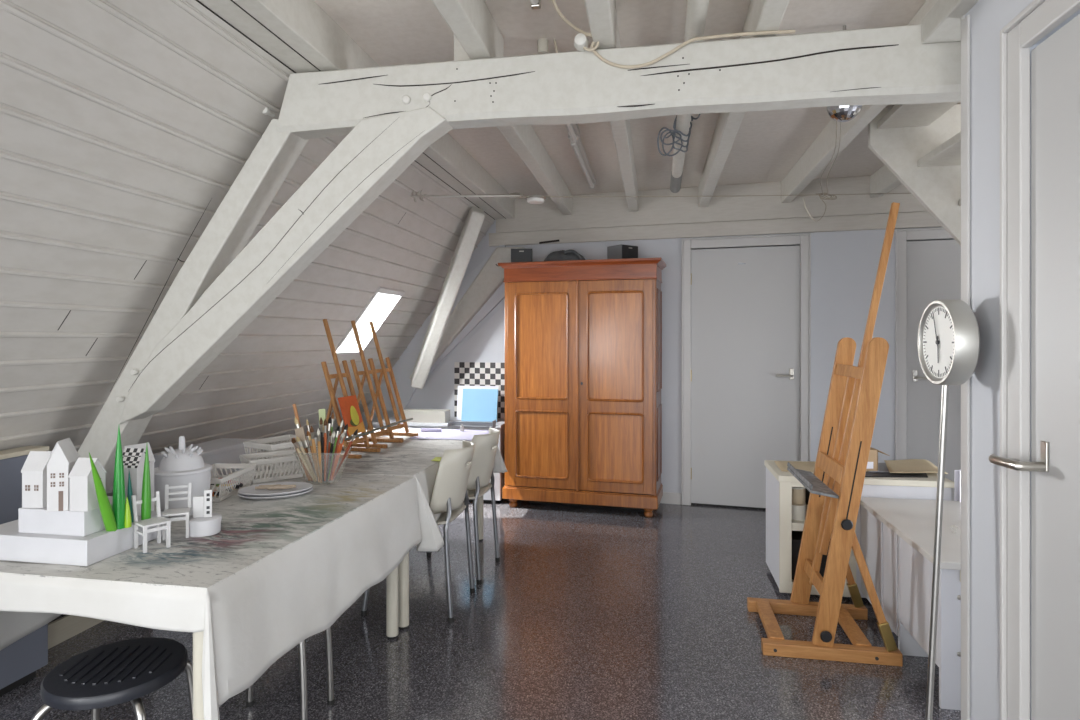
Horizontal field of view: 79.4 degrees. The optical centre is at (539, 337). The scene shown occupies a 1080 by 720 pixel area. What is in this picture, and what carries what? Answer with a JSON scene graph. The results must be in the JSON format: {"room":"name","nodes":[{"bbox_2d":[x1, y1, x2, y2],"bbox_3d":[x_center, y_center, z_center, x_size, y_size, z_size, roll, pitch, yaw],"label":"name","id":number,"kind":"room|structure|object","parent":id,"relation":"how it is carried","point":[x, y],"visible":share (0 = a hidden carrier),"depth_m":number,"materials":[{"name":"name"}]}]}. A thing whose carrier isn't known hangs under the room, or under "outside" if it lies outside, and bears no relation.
{"room":"art studio","nodes":[
{"label":"art studio","id":0,"kind":"room"},
{"bbox_2d":[154,471,210,517],"bbox_3d":[-1.250,0.539,2.270,0.180,0.150,0.180,0,0,10],"label":"bowl","id":1,"kind":"object","parent":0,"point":[200,480],"depth_m":2.20,"materials":[{"name":"ceramic"}]},
{"bbox_2d":[0,0,494,495],"bbox_3d":[-1.834,0.140,2.435,1.775,2.356,7.350,0,0,10],"label":"wall","id":2,"kind":"structure","parent":0,"point":[122,121],"depth_m":2.35,"materials":[{"name":"white wood"}]},
{"bbox_2d":[48,615,103,648],"bbox_3d":[-1.817,1.266,4.276,0.020,0.100,3.420,0,0,10],"label":"baseboard","id":3,"kind":"structure","parent":2,"relation":"attached to","point":[66,627],"depth_m":2.84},
{"bbox_2d":[78,119,308,493],"bbox_3d":[-1.446,-0.090,2.622,1.071,1.507,0.155,0,0,10],"label":"truss leg","id":4,"kind":"structure","parent":2,"relation":"attached to","point":[275,154],"depth_m":2.57,"materials":[{"name":"white wood"}]},
{"bbox_2d":[119,107,452,423],"bbox_3d":[-1.006,-0.249,2.530,1.363,1.191,0.106,0,0,10],"label":"diagonal brace","id":5,"kind":"object","parent":4,"relation":"attached to","point":[377,150],"visible":0.99,"depth_m":2.48,"materials":[{"name":"white wood"}]},
{"bbox_2d":[277,24,960,138],"bbox_3d":[0.207,-0.898,2.315,2.445,0.227,0.110,0,0,10],"label":"tie beam","id":6,"kind":"structure","parent":4,"relation":"attached to","point":[892,65],"depth_m":2.25,"materials":[{"name":"white wood"}]},
{"bbox_2d":[574,33,588,51],"bbox_3d":[0.142,-1.024,2.249,0.052,0.051,0.055,0,0,10],"label":"insulator","id":7,"kind":"object","parent":6,"relation":"attached to","point":[580,41],"visible":1,"depth_m":2.23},
{"bbox_2d":[552,0,794,68],"bbox_3d":[0.420,-1.006,2.186,0.825,0.156,0.212,0,0,-8],"label":"cable","id":8,"kind":"object","parent":6,"relation":"attached to","point":[593,49],"visible":0.84,"depth_m":2.20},
{"bbox_2d":[868,101,960,245],"bbox_3d":[2.531,0.040,2.712,1.869,2.428,1.000,0,0,10],"label":"beam","id":9,"kind":"structure","parent":6,"relation":"attached to","point":[920,144],"depth_m":3.28,"materials":[{"name":"wood"}]},
{"bbox_2d":[196,0,494,219],"bbox_3d":[-1.006,-1.018,2.120,0.006,0.005,7.020,0,0,10],"label":"trim","id":10,"kind":"structure","parent":2,"relation":"attached to","point":[198,1],"depth_m":2.28,"materials":[{"name":"white wood"}]},
{"bbox_2d":[335,287,405,354],"bbox_3d":[-1.248,-0.123,4.693,0.406,0.483,0.452,0,0,10],"label":"window","id":11,"kind":"structure","parent":2,"relation":"in","point":[396,295],"depth_m":4.88,"materials":[{"name":"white glass"}]},
{"bbox_2d":[411,206,484,388],"bbox_3d":[-0.754,-0.291,5.203,0.956,1.435,0.164,0,0,45],"label":"far truss leg","id":12,"kind":"structure","parent":2,"relation":"attached to","point":[475,218],"depth_m":5.11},
{"bbox_2d":[410,190,911,202],"bbox_3d":[0.779,-0.829,3.797,3.073,0.075,0.075,0,0,0],"label":"cable","id":13,"kind":"object","parent":2,"relation":"attached to","point":[516,194],"visible":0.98,"depth_m":3.79,"materials":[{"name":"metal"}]},
{"bbox_2d":[804,120,841,220],"bbox_3d":[1.417,-0.758,3.109,0.178,0.162,1.412,0,0,17],"label":"cord","id":14,"kind":"object","parent":13,"relation":"hanging from","point":[822,193],"visible":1,"depth_m":3.59,"materials":[{"name":"plastic"}]},
{"bbox_2d":[0,498,960,719],"bbox_3d":[0.266,1.366,2.060,6.600,0.100,7.350,0,0,10],"label":"floor","id":15,"kind":"structure","parent":0,"point":[585,612],"depth_m":2.81,"materials":[{"name":"stone"}]},
{"bbox_2d":[0,446,48,695],"bbox_3d":[-2.251,0.870,1.604,0.325,0.893,1.967,0,0,10],"label":"base cabinet","id":16,"kind":"object","parent":15,"relation":"on","point":[20,660],"visible":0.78,"depth_m":2.42,"materials":[{"name":"wood"}]},
{"bbox_2d":[31,637,192,719],"bbox_3d":[-1.120,1.089,1.724,0.326,0.454,0.326,0,0,-4],"label":"round stool","id":17,"kind":"object","parent":15,"relation":"on","point":[119,672],"visible":1,"depth_m":1.68,"materials":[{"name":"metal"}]},
{"bbox_2d":[153,438,256,478],"bbox_3d":[-1.681,0.932,3.294,0.223,0.768,0.515,0,0,10],"label":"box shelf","id":18,"kind":"object","parent":15,"relation":"on","point":[222,450],"visible":0.2,"depth_m":3.28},
{"bbox_2d":[246,626,334,719],"bbox_3d":[-0.891,1.089,2.191,0.326,0.454,0.326,0,0,-2],"label":"round stool","id":19,"kind":"object","parent":15,"relation":"on","point":[301,646],"visible":0.07,"depth_m":2.32,"materials":[{"name":"metal"}]},
{"bbox_2d":[193,566,397,719],"bbox_3d":[-1.107,0.968,2.326,0.804,0.696,1.300,0,0,10],"label":"work table","id":20,"kind":"object","parent":15,"relation":"on","point":[392,578],"visible":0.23,"depth_m":1.65,"materials":[{"name":"white paint"}]},
{"bbox_2d":[0,470,443,719],"bbox_3d":[-1.051,0.788,2.330,1.008,0.351,1.456,0,0,10],"label":"tablecloth","id":21,"kind":"object","parent":20,"relation":"on","point":[277,574],"visible":0.76,"depth_m":1.88,"materials":[{"name":"fabric"}]},
{"bbox_2d":[18,496,126,535],"bbox_3d":[-1.339,0.510,1.880,0.214,0.068,0.168,0,0,10],"label":"block","id":22,"kind":"object","parent":21,"relation":"on","point":[30,520],"visible":0.59,"depth_m":1.80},
{"bbox_2d":[21,451,51,507],"bbox_3d":[-1.421,0.399,1.851,0.063,0.154,0.063,0,0,2],"label":"house","id":23,"kind":"object","parent":22,"relation":"on","point":[34,470],"visible":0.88,"depth_m":1.82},
{"bbox_2d":[46,438,79,511],"bbox_3d":[-1.334,0.380,1.821,0.055,0.192,0.073,0,0,-14],"label":"house","id":24,"kind":"object","parent":22,"relation":"on","point":[64,455],"visible":0.73,"depth_m":1.79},
{"bbox_2d":[68,458,106,511],"bbox_3d":[-1.262,0.405,1.815,0.059,0.142,0.065,0,0,8],"label":"house","id":25,"kind":"object","parent":22,"relation":"on","point":[82,492],"visible":0.73,"depth_m":1.79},
{"bbox_2d":[0,511,162,565],"bbox_3d":[-1.378,0.579,1.925,0.380,0.070,0.295,0,0,10],"label":"plinth","id":26,"kind":"object","parent":21,"relation":"on","point":[90,549],"visible":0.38,"depth_m":1.78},
{"bbox_2d":[89,453,116,531],"bbox_3d":[-1.212,0.427,1.798,0.028,0.244,0.113,0,0,-1],"label":"cone","id":27,"kind":"object","parent":21,"relation":"on","point":[105,507],"visible":1,"depth_m":1.80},
{"bbox_2d":[112,427,125,529],"bbox_3d":[-1.205,0.395,1.861,0.032,0.298,0.032,0,0,10],"label":"cone","id":28,"kind":"object","parent":21,"relation":"on","point":[118,501],"visible":0.94,"depth_m":1.85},
{"bbox_2d":[125,497,131,527],"bbox_3d":[-1.186,0.499,1.871,0.019,0.090,0.018,0,0,10],"label":"cone","id":29,"kind":"object","parent":21,"relation":"on","point":[128,521],"visible":1,"depth_m":1.87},
{"bbox_2d":[127,472,133,521],"bbox_3d":[-1.210,0.466,1.922,0.019,0.157,0.017,0,0,10],"label":"cone","id":30,"kind":"object","parent":21,"relation":"on","point":[129,491],"visible":0.67,"depth_m":1.92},
{"bbox_2d":[122,448,149,515],"bbox_3d":[-1.252,0.442,2.006,0.063,0.204,0.058,0,0,6],"label":"house","id":31,"kind":"object","parent":21,"relation":"on","point":[133,458],"visible":0.5,"depth_m":1.98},
{"bbox_2d":[122,443,154,510],"bbox_3d":[-1.321,0.481,2.130,0.061,0.266,0.083,0,0,24],"label":"house","id":32,"kind":"object","parent":21,"relation":"on","point":[143,445],"visible":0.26,"depth_m":2.15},
{"bbox_2d":[141,445,150,519],"bbox_3d":[-1.171,0.427,1.932,0.026,0.235,0.026,0,0,10],"label":"cone","id":33,"kind":"object","parent":21,"relation":"on","point":[146,483],"visible":0.93,"depth_m":1.93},
{"bbox_2d":[131,491,170,552],"bbox_3d":[-1.142,0.538,1.909,0.088,0.153,0.074,0,0,38],"label":"chair","id":34,"kind":"object","parent":21,"relation":"on","point":[158,520],"visible":1,"depth_m":1.90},
{"bbox_2d":[162,483,191,540],"bbox_3d":[-1.129,0.538,2.024,0.074,0.153,0.088,0,0,-24],"label":"chair","id":35,"kind":"object","parent":21,"relation":"on","point":[186,511],"visible":0.91,"depth_m":2.03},
{"bbox_2d":[154,436,211,517],"bbox_3d":[-1.250,0.478,2.270,0.190,0.272,0.190,0,0,10],"label":"lidded pot","id":36,"kind":"object","parent":21,"relation":"on","point":[183,466],"visible":0.84,"depth_m":2.21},
{"bbox_2d":[189,513,221,536],"bbox_3d":[-1.059,0.589,2.048,0.100,0.050,0.100,0,0,10],"label":"round box","id":37,"kind":"object","parent":21,"relation":"on","point":[199,526],"visible":0.84,"depth_m":2.01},
{"bbox_2d":[193,489,211,517],"bbox_3d":[-1.060,0.520,2.043,0.054,0.085,0.017,0,0,-19],"label":"house","id":38,"kind":"object","parent":37,"relation":"on","point":[202,505],"visible":1,"depth_m":2.04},
{"bbox_2d":[210,463,255,501],"bbox_3d":[-1.270,0.569,2.563,0.176,0.091,0.296,0,0,0],"label":"plastic basket","id":39,"kind":"object","parent":21,"relation":"on","point":[247,467],"visible":0.6,"depth_m":2.59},
{"bbox_2d":[239,449,303,482],"bbox_3d":[-1.171,0.564,2.860,0.246,0.101,0.176,0,0,-38],"label":"plastic basket","id":40,"kind":"object","parent":21,"relation":"on","point":[259,476],"visible":0.71,"depth_m":2.84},
{"bbox_2d":[238,488,312,498],"bbox_3d":[-1.032,0.606,2.542,0.274,0.017,0.203,0,0,-18],"label":"oval plate","id":41,"kind":"object","parent":21,"relation":"on","point":[310,489],"visible":0.39,"depth_m":2.48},
{"bbox_2d":[238,482,312,495],"bbox_3d":[-1.032,0.594,2.542,0.274,0.017,0.203,0,0,-20],"label":"oval plate","id":42,"kind":"object","parent":41,"relation":"on","point":[300,486],"visible":0.89,"depth_m":2.53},
{"bbox_3d":[-0.923,0.545,2.770,0.207,0.139,0.167,0,0,2],"label":"tub","id":43,"kind":"object","parent":21,"relation":"on","visible":0},
{"bbox_2d":[294,427,312,480],"bbox_3d":[-1.008,0.495,2.781,0.091,0.228,0.021,0,0,10],"label":"brush","id":44,"kind":"object","parent":43,"relation":"in","point":[300,432],"visible":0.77,"depth_m":2.78,"materials":[{"name":"brown wood"}]},
{"bbox_2d":[291,438,315,481],"bbox_3d":[-0.992,0.513,2.729,0.097,0.193,0.016,0,0,-23],"label":"brush","id":45,"kind":"object","parent":43,"relation":"in","point":[293,441],"visible":1,"depth_m":2.72,"materials":[{"name":"beige wood"}]},
{"bbox_2d":[310,426,319,481],"bbox_3d":[-0.938,0.485,2.711,0.016,0.247,0.071,0,0,10],"label":"brush","id":46,"kind":"object","parent":43,"relation":"in","point":[311,427],"visible":1,"depth_m":2.70,"materials":[{"name":"brown wood"}]},
{"bbox_2d":[319,418,323,481],"bbox_3d":[-0.913,0.468,2.721,0.013,0.280,0.057,0,0,-10],"label":"brush","id":47,"kind":"object","parent":43,"relation":"in","point":[321,420],"visible":0.98,"depth_m":2.71,"materials":[{"name":"red wood"}]},
{"bbox_2d":[323,419,326,480],"bbox_3d":[-0.915,0.476,2.769,0.014,0.264,0.014,0,0,33],"label":"brush","id":48,"kind":"object","parent":43,"relation":"in","point":[325,421],"visible":0.87,"depth_m":2.76,"materials":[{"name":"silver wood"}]},
{"bbox_2d":[361,440,474,622],"bbox_3d":[-0.570,0.920,3.220,0.504,0.792,0.402,0,0,10],"label":"plastic chair","id":49,"kind":"object","parent":15,"relation":"on","point":[449,493],"visible":0.67,"depth_m":3.07,"materials":[{"name":"plastic"}]},
{"bbox_2d":[372,416,504,502],"bbox_3d":[-0.801,1.001,5.417,1.080,0.630,0.425,0,0,10],"label":"table","id":50,"kind":"object","parent":15,"relation":"on","point":[499,483],"visible":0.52,"depth_m":5.21,"materials":[{"name":"wood"}]},
{"bbox_2d":[400,409,449,422],"bbox_3d":[-0.941,0.638,5.338,0.383,0.094,0.140,0,0,10],"label":"box","id":51,"kind":"object","parent":50,"relation":"on","point":[418,415],"visible":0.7,"depth_m":5.27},
{"bbox_2d":[456,386,498,419],"bbox_3d":[-0.521,0.543,5.421,0.350,0.285,0.049,0,0,10],"label":"board","id":52,"kind":"object","parent":50,"relation":"on","point":[460,388],"visible":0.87,"depth_m":5.44,"materials":[{"name":"paper"}]},
{"bbox_2d":[454,362,504,418],"bbox_3d":[-0.474,0.448,5.576,0.560,0.475,0.013,0,0,17],"label":"checkerboard","id":53,"kind":"object","parent":50,"relation":"on","point":[465,373],"visible":0.43,"depth_m":5.58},
{"bbox_2d":[461,389,497,421],"bbox_3d":[-0.496,0.554,5.355,0.300,0.264,0.063,0,0,10],"label":"board","id":54,"kind":"object","parent":50,"relation":"on","point":[478,405],"visible":1,"depth_m":5.35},
{"bbox_2d":[398,496,482,629],"bbox_3d":[-0.864,0.968,3.656,0.814,0.696,1.385,0,0,10],"label":"work table","id":55,"kind":"object","parent":15,"relation":"on","point":[403,567],"visible":0.22,"depth_m":2.94,"materials":[{"name":"white paint"}]},
{"bbox_2d":[253,428,507,520],"bbox_3d":[-0.825,0.749,3.682,0.981,0.276,1.542,0,0,10],"label":"tablecloth","id":56,"kind":"object","parent":55,"relation":"on","point":[412,457],"visible":0.31,"depth_m":3.28,"materials":[{"name":"fabric"}]},
{"bbox_2d":[243,434,316,470],"bbox_3d":[-1.245,0.551,3.127,0.206,0.126,0.266,0,0,30],"label":"plastic basket","id":57,"kind":"object","parent":56,"relation":"on","point":[258,444],"visible":0.53,"depth_m":3.06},
{"bbox_2d":[321,319,380,458],"bbox_3d":[-1.032,0.256,3.436,0.300,0.716,0.232,0,0,14],"label":"easel","id":58,"kind":"object","parent":56,"relation":"on","point":[339,376],"visible":0.7,"depth_m":3.44,"materials":[{"name":"brown wood"}]},
{"bbox_2d":[338,395,365,435],"bbox_3d":[-0.983,0.402,3.397,0.068,0.194,0.165,0,0,14],"label":"painting","id":59,"kind":"object","parent":58,"relation":"on","point":[349,407],"visible":0.98,"depth_m":3.39,"materials":[{"name":"paint"}]},
{"bbox_2d":[347,321,403,447],"bbox_3d":[-0.975,0.256,3.756,0.300,0.716,0.232,0,0,14],"label":"easel","id":60,"kind":"object","parent":56,"relation":"on","point":[366,373],"visible":0.78,"depth_m":3.75,"materials":[{"name":"brown wood"}]},
{"bbox_2d":[367,322,417,438],"bbox_3d":[-0.933,0.256,3.993,0.300,0.716,0.232,0,0,16],"label":"easel","id":61,"kind":"object","parent":56,"relation":"on","point":[383,371],"visible":0.65,"depth_m":4.01,"materials":[{"name":"brown wood"}]},
{"bbox_2d":[408,429,488,439],"bbox_3d":[-0.531,0.610,4.112,0.502,0.003,0.437,0,0,10],"label":"paper sheet","id":62,"kind":"object","parent":56,"relation":"on","point":[446,434],"visible":0.83,"depth_m":4.10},
{"bbox_2d":[447,420,495,427],"bbox_3d":[-0.470,0.589,4.479,0.320,0.050,0.090,0,0,10],"label":"tray","id":63,"kind":"object","parent":56,"relation":"on","point":[452,424],"visible":0.99,"depth_m":4.50,"materials":[{"name":"plastic"}]},
{"bbox_2d":[409,427,499,584],"bbox_3d":[-0.475,0.920,3.696,0.504,0.792,0.402,0,0,12],"label":"plastic chair","id":64,"kind":"object","parent":15,"relation":"on","point":[481,472],"visible":0.63,"depth_m":3.55,"materials":[{"name":"plastic"}]},
{"bbox_2d":[496,257,665,516],"bbox_3d":[0.320,0.367,5.077,1.278,1.898,0.466,0,0,16],"label":"wardrobe","id":65,"kind":"object","parent":15,"relation":"on","point":[583,338],"visible":1,"depth_m":4.87,"materials":[{"name":"brown wood"}]},
{"bbox_2d":[511,249,532,261],"bbox_3d":[-0.145,-0.643,5.191,0.170,0.122,0.170,0,0,0],"label":"loudspeaker","id":66,"kind":"object","parent":65,"relation":"on","point":[517,255],"visible":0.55,"depth_m":5.11,"materials":[{"name":"black plastic"}]},
{"bbox_2d":[544,250,584,260],"bbox_3d":[0.190,-0.638,5.122,0.349,0.112,0.216,0,0,10],"label":"cloth bag","id":67,"kind":"object","parent":65,"relation":"on","point":[562,255],"visible":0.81,"depth_m":5.05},
{"bbox_2d":[607,244,637,258],"bbox_3d":[0.636,-0.643,4.989,0.170,0.122,0.170,0,0,-36],"label":"loudspeaker","id":68,"kind":"object","parent":65,"relation":"on","point":[621,251],"visible":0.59,"depth_m":4.92,"materials":[{"name":"black plastic"}]},
{"bbox_2d":[622,245,637,258],"bbox_3d":[0.682,-0.643,4.925,0.164,0.116,0.008,0,0,-36],"label":"grille","id":69,"kind":"object","parent":68,"relation":"attached to","point":[627,253],"depth_m":4.92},
{"bbox_2d":[747,202,902,666],"bbox_3d":[1.268,0.362,2.891,0.607,1.907,0.533,0,0,10],"label":"easel","id":70,"kind":"object","parent":15,"relation":"on","point":[835,487],"visible":1,"depth_m":2.73,"materials":[{"name":"brown wood"}]},
{"bbox_2d":[787,462,838,498],"bbox_3d":[1.216,0.632,2.919,0.110,0.054,0.495,0,0,10],"label":"tray","id":71,"kind":"object","parent":70,"relation":"on","point":[811,481],"depth_m":2.87,"materials":[{"name":"paint"}]},
{"bbox_2d":[847,582,863,607],"bbox_3d":[1.484,1.209,3.059,0.070,0.116,0.036,0,0,10],"label":"socket","id":72,"kind":"object","parent":70,"relation":"attached to","point":[853,589],"depth_m":3.04,"materials":[{"name":"gold metal"}]},
{"bbox_2d":[877,622,897,651],"bbox_3d":[1.408,1.209,2.637,0.070,0.116,0.036,0,0,10],"label":"socket","id":73,"kind":"object","parent":70,"relation":"attached to","point":[890,645],"depth_m":2.62,"materials":[{"name":"gold metal"}]},
{"bbox_2d":[764,460,953,597],"bbox_3d":[1.652,1.008,3.446,0.818,0.616,0.435,0,0,10],"label":"base cabinet","id":74,"kind":"object","parent":15,"relation":"on","point":[780,525],"visible":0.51,"depth_m":3.30,"materials":[{"name":"wood"}]},
{"bbox_2d":[774,461,815,471],"bbox_3d":[1.460,0.695,3.527,0.341,0.007,0.339,0,0,10],"label":"kraft paper","id":75,"kind":"object","parent":74,"relation":"on","point":[802,465],"visible":0.59,"depth_m":3.55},
{"bbox_2d":[792,502,805,520],"bbox_3d":[1.342,0.899,3.392,0.088,0.083,0.088,0,0,10],"label":"tin","id":76,"kind":"object","parent":74,"relation":"on","point":[798,510],"visible":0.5,"depth_m":3.35,"materials":[{"name":"beige plastic"}]},
{"bbox_2d":[792,487,804,503],"bbox_3d":[1.341,0.816,3.395,0.086,0.083,0.086,0,0,10],"label":"tin","id":77,"kind":"object","parent":76,"relation":"on","point":[798,493],"visible":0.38,"depth_m":3.36,"materials":[{"name":"beige plastic"}]},
{"bbox_2d":[792,505,807,530],"bbox_3d":[1.430,0.961,3.485,0.279,0.040,0.397,0,0,10],"label":"shelf","id":78,"kind":"object","parent":74,"relation":"attached to","point":[797,525],"depth_m":3.31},
{"bbox_2d":[792,531,830,579],"bbox_3d":[1.432,1.151,3.498,0.210,0.210,0.290,0,0,10],"label":"crate","id":79,"kind":"object","parent":74,"relation":"on","point":[796,535],"visible":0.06,"depth_m":3.37,"materials":[{"name":"black plastic"}]},
{"bbox_2d":[866,447,889,471],"bbox_3d":[1.738,0.624,3.465,0.170,0.153,0.162,0,0,2],"label":"cardboard box","id":80,"kind":"object","parent":74,"relation":"on","point":[872,465],"visible":0.39,"depth_m":3.38,"materials":[{"name":"cardboard"}]},
{"bbox_2d":[865,472,927,476],"bbox_3d":[1.781,0.698,3.350,0.480,0.003,0.176,0,0,2],"label":"folder","id":81,"kind":"object","parent":74,"relation":"on","point":[868,474],"visible":0.55,"depth_m":3.31,"materials":[{"name":"black plastic"}]},
{"bbox_2d":[884,459,947,473],"bbox_3d":[1.977,0.683,3.489,0.319,0.010,0.416,0,0,10],"label":"kraft paper","id":82,"kind":"object","parent":74,"relation":"on","point":[908,465],"visible":0.94,"depth_m":3.46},
{"bbox_2d":[860,497,960,709],"bbox_3d":[1.869,1.053,2.697,0.767,0.526,0.956,0,0,10],"label":"base cabinet","id":83,"kind":"object","parent":15,"relation":"on","point":[897,535],"visible":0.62,"depth_m":2.63,"materials":[{"name":"white wood"}]},
{"bbox_2d":[860,497,960,569],"bbox_3d":[1.869,0.803,2.697,0.767,0.026,0.956,0,0,10],"label":"countertop","id":84,"kind":"structure","parent":83,"relation":"on","point":[913,520],"depth_m":2.78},
{"bbox_2d":[954,470,960,501],"bbox_3d":[2.063,0.715,3.163,0.108,0.150,0.028,0,0,-26],"label":"brochure","id":85,"kind":"object","parent":84,"relation":"on","point":[957,473],"visible":0.36,"depth_m":3.15,"materials":[{"name":"paper"}]},
{"bbox_2d":[918,300,979,719],"bbox_3d":[1.079,0.605,1.824,0.240,1.423,0.240,0,0,10],"label":"clock","id":86,"kind":"object","parent":15,"relation":"on","point":[948,331],"visible":1,"depth_m":1.81,"materials":[{"name":"metal"}]},
{"bbox_2d":[313,0,960,198],"bbox_3d":[1.300,-1.234,1.876,4.500,0.100,7.350,0,0,10],"label":"ceiling","id":87,"kind":"structure","parent":0,"point":[767,145],"depth_m":2.73,"materials":[{"name":"paint"}]},
{"bbox_2d":[199,0,514,218],"bbox_3d":[-0.915,-1.111,2.124,0.181,0.185,7.060,0,0,10],"label":"beam","id":88,"kind":"structure","parent":87,"relation":"attached to","point":[303,25],"depth_m":2.39,"materials":[{"name":"wood"}]},
{"bbox_2d":[432,0,503,58],"bbox_3d":[-0.541,-1.101,0.554,0.080,0.165,4.100,0,0,10],"label":"beam","id":89,"kind":"structure","parent":87,"relation":"attached to","point":[472,23],"depth_m":2.21,"materials":[{"name":"wood"}]},
{"bbox_2d":[454,35,571,214],"bbox_3d":[-0.029,-1.101,3.938,0.080,0.165,2.983,0,0,10],"label":"beam","id":90,"kind":"structure","parent":87,"relation":"attached to","point":[523,139],"depth_m":3.84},
{"bbox_2d":[538,38,547,53],"bbox_3d":[0.016,-1.153,2.587,0.036,0.061,0.043,0,0,10],"label":"socket","id":91,"kind":"object","parent":87,"relation":"attached to","point":[542,45],"depth_m":2.57,"materials":[{"name":"beige plastic"}]},
{"bbox_2d":[565,124,579,141],"bbox_3d":[0.117,-1.149,3.245,0.060,0.070,0.930,0,0,10],"label":"tube light","id":92,"kind":"object","parent":87,"relation":"attached to","point":[573,130],"visible":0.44,"depth_m":3.58,"materials":[{"name":"white plastic"}]},
{"bbox_2d":[568,133,595,188],"bbox_3d":[0.290,-1.149,4.301,0.060,0.070,1.130,0,0,10],"label":"tube light","id":93,"kind":"object","parent":87,"relation":"attached to","point":[578,148],"visible":0.82,"depth_m":4.18,"materials":[{"name":"white plastic"}]},
{"bbox_2d":[584,0,637,211],"bbox_3d":[0.150,-1.101,1.852,0.075,0.165,6.900,0,0,10],"label":"ceiling beam","id":94,"kind":"structure","parent":87,"relation":"attached to","point":[602,14],"depth_m":3.06,"materials":[{"name":"wood"}]},
{"bbox_2d":[657,0,708,192],"bbox_3d":[0.388,-1.046,1.536,0.212,0.191,6.361,0,0,10],"label":"ceiling pipe","id":95,"kind":"object","parent":87,"relation":"attached to","point":[696,15],"depth_m":3.28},
{"bbox_2d":[698,0,789,207],"bbox_3d":[0.676,-1.101,1.727,0.075,0.165,6.838,0,0,10],"label":"ceiling beam","id":96,"kind":"structure","parent":87,"relation":"attached to","point":[762,15],"depth_m":3.18,"materials":[{"name":"wood"}]},
{"bbox_2d":[827,25,861,121],"bbox_3d":[1.151,-0.999,2.456,0.123,0.361,0.124,0,0,10],"label":"ball","id":97,"kind":"object","parent":87,"relation":"hanging from","point":[846,113],"visible":0.41,"depth_m":2.43,"materials":[{"name":"metal"}]},
{"bbox_2d":[781,0,937,202],"bbox_3d":[1.607,-1.101,3.506,0.069,0.165,2.868,0,0,10],"label":"ceiling beam","id":98,"kind":"structure","parent":87,"relation":"attached to","point":[818,155],"depth_m":3.65,"materials":[{"name":"wood"}]},
{"bbox_2d":[870,165,901,197],"bbox_3d":[2.307,-1.101,4.006,0.065,0.165,1.498,0,0,10],"label":"beam","id":99,"kind":"structure","parent":87,"relation":"attached to","point":[883,180],"depth_m":4.50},
{"bbox_2d":[341,219,953,492],"bbox_3d":[0.997,0.016,5.255,6.500,2.600,0.150,0,0,17],"label":"wall","id":100,"kind":"structure","parent":0,"point":[844,264],"depth_m":4.85,"materials":[{"name":"paint"}]},
{"bbox_2d":[231,0,505,218],"bbox_3d":[-0.905,-1.018,2.102,0.004,0.003,7.020,0,0,10],"label":"trim","id":101,"kind":"structure","parent":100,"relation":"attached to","point":[231,0],"depth_m":2.29,"materials":[{"name":"white wood"}]},
{"bbox_2d":[380,245,505,410],"bbox_3d":[-0.868,-0.087,5.721,1.200,1.494,0.030,0,0,17],"label":"wall panel","id":102,"kind":"object","parent":100,"relation":"attached to","point":[403,368],"visible":0.52,"depth_m":5.76,"materials":[{"name":"paint"}]},
{"bbox_2d":[409,304,504,416],"bbox_3d":[-0.781,0.309,5.695,1.017,1.211,0.030,0,0,17],"label":"wall panel","id":103,"kind":"object","parent":100,"relation":"attached to","point":[487,344],"visible":0.21,"depth_m":5.64,"materials":[{"name":"paint"}]},
{"bbox_2d":[409,247,525,378],"bbox_3d":[-0.636,-0.189,5.621,1.064,1.159,0.090,0,0,17],"label":"diagonal brace","id":104,"kind":"object","parent":100,"relation":"attached to","point":[490,278],"visible":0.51,"depth_m":5.55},
{"bbox_2d":[660,492,680,504],"bbox_3d":[0.644,1.271,5.276,4.012,0.090,0.015,0,0,17],"label":"baseboard","id":105,"kind":"structure","parent":100,"relation":"attached to","point":[668,497],"depth_m":5.15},
{"bbox_2d":[496,176,927,232],"bbox_3d":[1.806,-1.043,4.925,4.560,0.282,0.022,0,0,17],"label":"ceiling beam","id":106,"kind":"structure","parent":100,"relation":"attached to","point":[587,212],"depth_m":5.05,"materials":[{"name":"paint"}]},
{"bbox_2d":[489,212,941,245],"bbox_3d":[1.776,-0.844,4.928,4.620,0.110,0.035,0,0,17],"label":"trim","id":107,"kind":"structure","parent":100,"relation":"attached to","point":[911,219],"depth_m":5.03,"materials":[{"name":"paint"}]},
{"bbox_2d":[681,233,810,507],"bbox_3d":[1.574,0.267,5.007,0.946,2.098,0.098,0,0,17],"label":"door","id":108,"kind":"structure","parent":100,"relation":"in","point":[746,312],"depth_m":5.01,"materials":[{"name":"paint"}]},
{"bbox_2d":[895,227,960,500],"bbox_3d":[3.029,0.267,4.570,0.957,2.098,0.098,0,0,17],"label":"door","id":109,"kind":"structure","parent":100,"relation":"in","point":[926,272],"depth_m":4.67,"materials":[{"name":"paint"}]},
{"bbox_2d":[965,0,1079,719],"bbox_3d":[0.963,0.066,0.077,0.100,2.500,3.690,0,0,10],"label":"wall","id":110,"kind":"structure","parent":0,"point":[987,17],"depth_m":1.77,"materials":[{"name":"paint"}]},
{"bbox_2d":[921,0,978,43],"bbox_3d":[0.963,-0.979,0.164,0.170,0.080,3.862,0,0,10],"label":"trim","id":111,"kind":"structure","parent":110,"relation":"attached to","point":[942,22],"depth_m":1.97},
{"bbox_2d":[961,15,964,719],"bbox_3d":[1.289,0.151,1.890,0.114,2.330,0.018,0,0,10],"label":"trim","id":112,"kind":"structure","parent":110,"relation":"attached to","point":[963,16],"depth_m":1.90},
{"bbox_2d":[962,15,969,719],"bbox_3d":[1.227,0.196,1.871,0.009,2.240,0.036,0,0,10],"label":"trim","id":113,"kind":"structure","parent":110,"relation":"attached to","point":[966,21],"depth_m":1.86,"materials":[{"name":"wood"}]},
{"bbox_2d":[988,0,1079,719],"bbox_3d":[1.105,0.266,1.189,0.113,2.100,0.949,0,0,10],"label":"door","id":114,"kind":"structure","parent":110,"relation":"in","point":[1054,466],"depth_m":1.54,"materials":[{"name":"paint"}]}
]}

